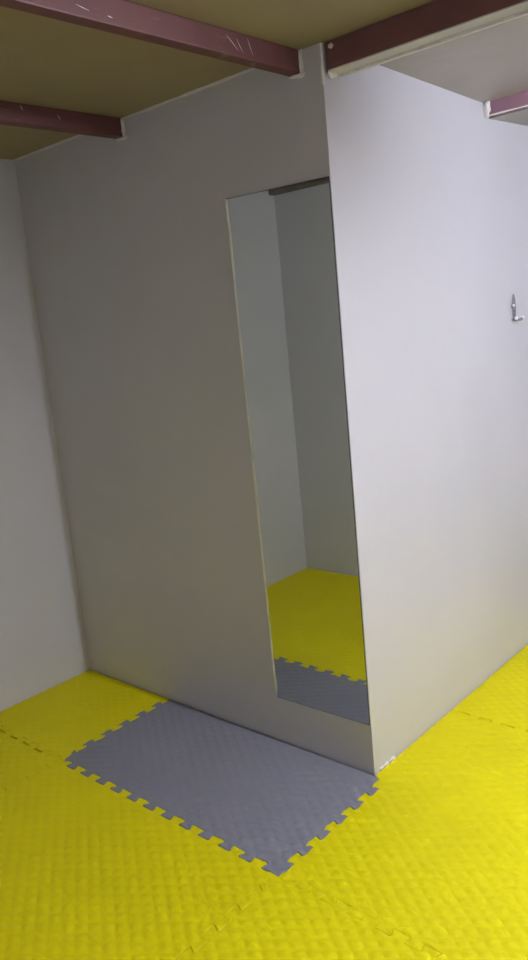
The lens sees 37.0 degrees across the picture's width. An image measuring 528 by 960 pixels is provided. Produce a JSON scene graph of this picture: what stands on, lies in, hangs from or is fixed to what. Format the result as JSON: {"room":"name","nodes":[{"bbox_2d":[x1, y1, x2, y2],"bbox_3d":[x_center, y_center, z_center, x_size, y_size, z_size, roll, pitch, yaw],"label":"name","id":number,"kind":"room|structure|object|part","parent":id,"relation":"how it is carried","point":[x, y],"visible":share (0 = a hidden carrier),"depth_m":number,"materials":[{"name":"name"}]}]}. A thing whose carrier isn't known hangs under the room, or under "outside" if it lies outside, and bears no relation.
{"room":"changing room","nodes":[
{"label":"changing room","id":0,"kind":"room"},
{"bbox_2d":[0,159,89,711],"bbox_3d":[-1.819,0.092,2.344,0.100,2.162,2.750,5,16,42],"label":"wall","id":1,"kind":"structure","parent":0,"point":[43,646],"depth_m":3.22,"materials":[{"name":"paint"}]},
{"bbox_2d":[14,42,384,775],"bbox_3d":[-0.329,-0.157,2.855,1.610,2.162,0.060,5,16,42],"label":"wall","id":2,"kind":"structure","parent":0,"point":[128,243],"depth_m":2.78,"materials":[{"name":"paint"}]},
{"bbox_2d":[13,134,82,160],"bbox_3d":[-0.739,-1.229,2.873,0.638,0.016,0.016,5,16,42],"label":"trim","id":3,"kind":"structure","parent":2,"relation":"attached to","point":[76,136],"depth_m":2.92,"materials":[{"name":"paint"}]},
{"bbox_2d":[123,68,255,118],"bbox_3d":[-0.201,-1.183,2.393,0.716,0.016,0.016,5,16,42],"label":"trim","id":4,"kind":"structure","parent":2,"relation":"attached to","point":[250,69],"depth_m":2.40,"materials":[{"name":"paint"}]},
{"bbox_2d":[225,176,369,725],"bbox_3d":[0.108,-0.040,2.442,0.391,1.649,0.007,5,16,42],"label":"wall mirror","id":5,"kind":"object","parent":2,"relation":"attached to","point":[282,247],"visible":1,"depth_m":2.42,"materials":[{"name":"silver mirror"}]},
{"bbox_2d":[319,43,324,83],"bbox_3d":[0.153,-1.103,2.092,0.009,0.100,0.009,-11,13,-24],"label":"trim","id":6,"kind":"structure","parent":2,"relation":"attached to","point":[320,44],"depth_m":2.09,"materials":[{"name":"white paint"}]},
{"bbox_2d":[0,0,434,159],"bbox_3d":[-0.427,-0.872,0.832,4.060,0.060,2.818,5,16,42],"label":"ceiling","id":7,"kind":"structure","parent":0,"point":[45,61],"depth_m":2.03,"materials":[{"name":"beige paint"}]},
{"bbox_2d":[0,100,127,141],"bbox_3d":[-0.973,-1.016,2.109,0.060,0.070,1.507,5,16,42],"label":"ceiling beam","id":8,"kind":"structure","parent":7,"relation":"attached to","point":[11,113],"depth_m":2.46,"materials":[{"name":"red metal"}]},
{"bbox_2d":[0,0,304,78],"bbox_3d":[-0.406,-0.968,1.603,0.058,0.074,1.507,5,16,42],"label":"ceiling beam","id":9,"kind":"structure","parent":7,"relation":"attached to","point":[125,18],"depth_m":1.79,"materials":[{"name":"red metal"}]},
{"bbox_2d":[326,0,527,78],"bbox_3d":[1.053,-1.044,1.340,2.346,0.087,0.066,5,16,42],"label":"ceiling beam","id":10,"kind":"structure","parent":7,"relation":"attached to","point":[437,22],"depth_m":1.93,"materials":[{"name":"red metal"}]},
{"bbox_2d":[336,65,527,766],"bbox_3d":[1.025,-0.357,3.187,0.060,2.162,2.290,5,16,42],"label":"wall","id":11,"kind":"structure","parent":0,"point":[436,188],"depth_m":2.65,"materials":[{"name":"paint"}]},
{"bbox_2d":[380,755,395,770],"bbox_3d":[0.399,0.918,2.560,0.017,0.017,0.080,5,16,42],"label":"trim","id":12,"kind":"structure","parent":11,"relation":"attached to","point":[393,756],"depth_m":2.56,"materials":[{"name":"white paint"}]},
{"bbox_2d":[512,294,524,320],"bbox_3d":[0.970,-0.661,3.026,0.036,0.103,0.054,5,16,42],"label":"coat hook","id":13,"kind":"object","parent":11,"relation":"attached to","point":[515,318],"visible":1,"depth_m":3.03,"materials":[{"name":"silver metal"}]},
{"bbox_3d":[0.959,-0.669,3.034,0.004,0.088,0.027,5,16,42],"label":"plate","id":14,"kind":"part","parent":13,"relation":"part of","materials":[{"name":"silver metal"}]},
{"bbox_2d":[380,15,527,102],"bbox_3d":[1.374,-1.197,1.653,2.510,0.096,0.882,5,16,42],"label":"ceiling panel","id":15,"kind":"object","parent":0,"point":[491,63],"visible":0.4,"depth_m":2.32,"materials":[{"name":"white paint"}]},
{"bbox_2d":[482,91,527,117],"bbox_3d":[1.649,-1.228,1.994,2.350,0.067,0.059,5,16,42],"label":"ceiling beam","id":16,"kind":"structure","parent":15,"relation":"attached to","point":[516,102],"depth_m":2.71,"materials":[{"name":"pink metal"}]},
{"bbox_2d":[489,108,527,125],"bbox_3d":[2.137,-1.419,2.488,2.510,0.142,1.378,5,16,42],"label":"ceiling","id":17,"kind":"structure","parent":0,"point":[520,117],"depth_m":2.82,"materials":[{"name":"white paint"}]},
{"bbox_3d":[0.539,1.072,2.102,4.060,0.100,5.300,5,16,42],"label":"floor","id":18,"kind":"structure","parent":0,"visible":0},
{"bbox_2d":[0,726,62,790],"bbox_3d":[-1.243,1.084,2.588,0.555,0.020,1.045,5,16,42],"label":"foam mat","id":19,"kind":"object","parent":18,"relation":"on","point":[18,760],"visible":0.98,"depth_m":2.80,"materials":[{"name":"yellow rubber"}]},
{"bbox_2d":[0,670,167,760],"bbox_3d":[-0.738,0.922,3.140,0.555,0.020,0.521,5,16,42],"label":"foam mat","id":20,"kind":"object","parent":18,"relation":"on","point":[64,717],"visible":0.98,"depth_m":3.13,"materials":[{"name":"yellow rubber"}]},
{"bbox_2d":[0,761,277,959],"bbox_3d":[-0.676,1.133,2.083,1.042,0.020,1.045,5,16,42],"label":"foam mat","id":21,"kind":"object","parent":18,"relation":"on","point":[88,871],"visible":1,"depth_m":2.15,"materials":[{"name":"yellow rubber"}]},
{"bbox_2d":[65,699,378,876],"bbox_3d":[-0.176,0.971,2.634,1.050,0.020,0.528,5,16,42],"label":"foam mat","id":22,"kind":"object","parent":18,"relation":"on","point":[265,797],"visible":1,"depth_m":2.56,"materials":[{"name":"grey rubber"}]},
{"bbox_2d":[175,875,441,959],"bbox_3d":[0.077,1.197,1.411,1.029,0.020,1.045,5,16,42],"label":"foam mat","id":23,"kind":"object","parent":18,"relation":"on","point":[283,921],"visible":0.98,"depth_m":1.89,"materials":[{"name":"yellow rubber"}]},
{"bbox_2d":[279,711,527,959],"bbox_3d":[0.735,0.982,2.147,1.054,0.020,1.024,5,16,42],"label":"foam mat","id":24,"kind":"object","parent":18,"relation":"on","point":[437,855],"visible":1,"depth_m":2.15,"materials":[{"name":"yellow rubber"}]},
{"bbox_2d":[451,645,527,732],"bbox_3d":[1.397,0.770,2.868,1.054,0.020,1.015,5,16,42],"label":"foam mat","id":25,"kind":"object","parent":18,"relation":"on","point":[502,698],"visible":0.98,"depth_m":2.91,"materials":[{"name":"yellow rubber"}]}
]}

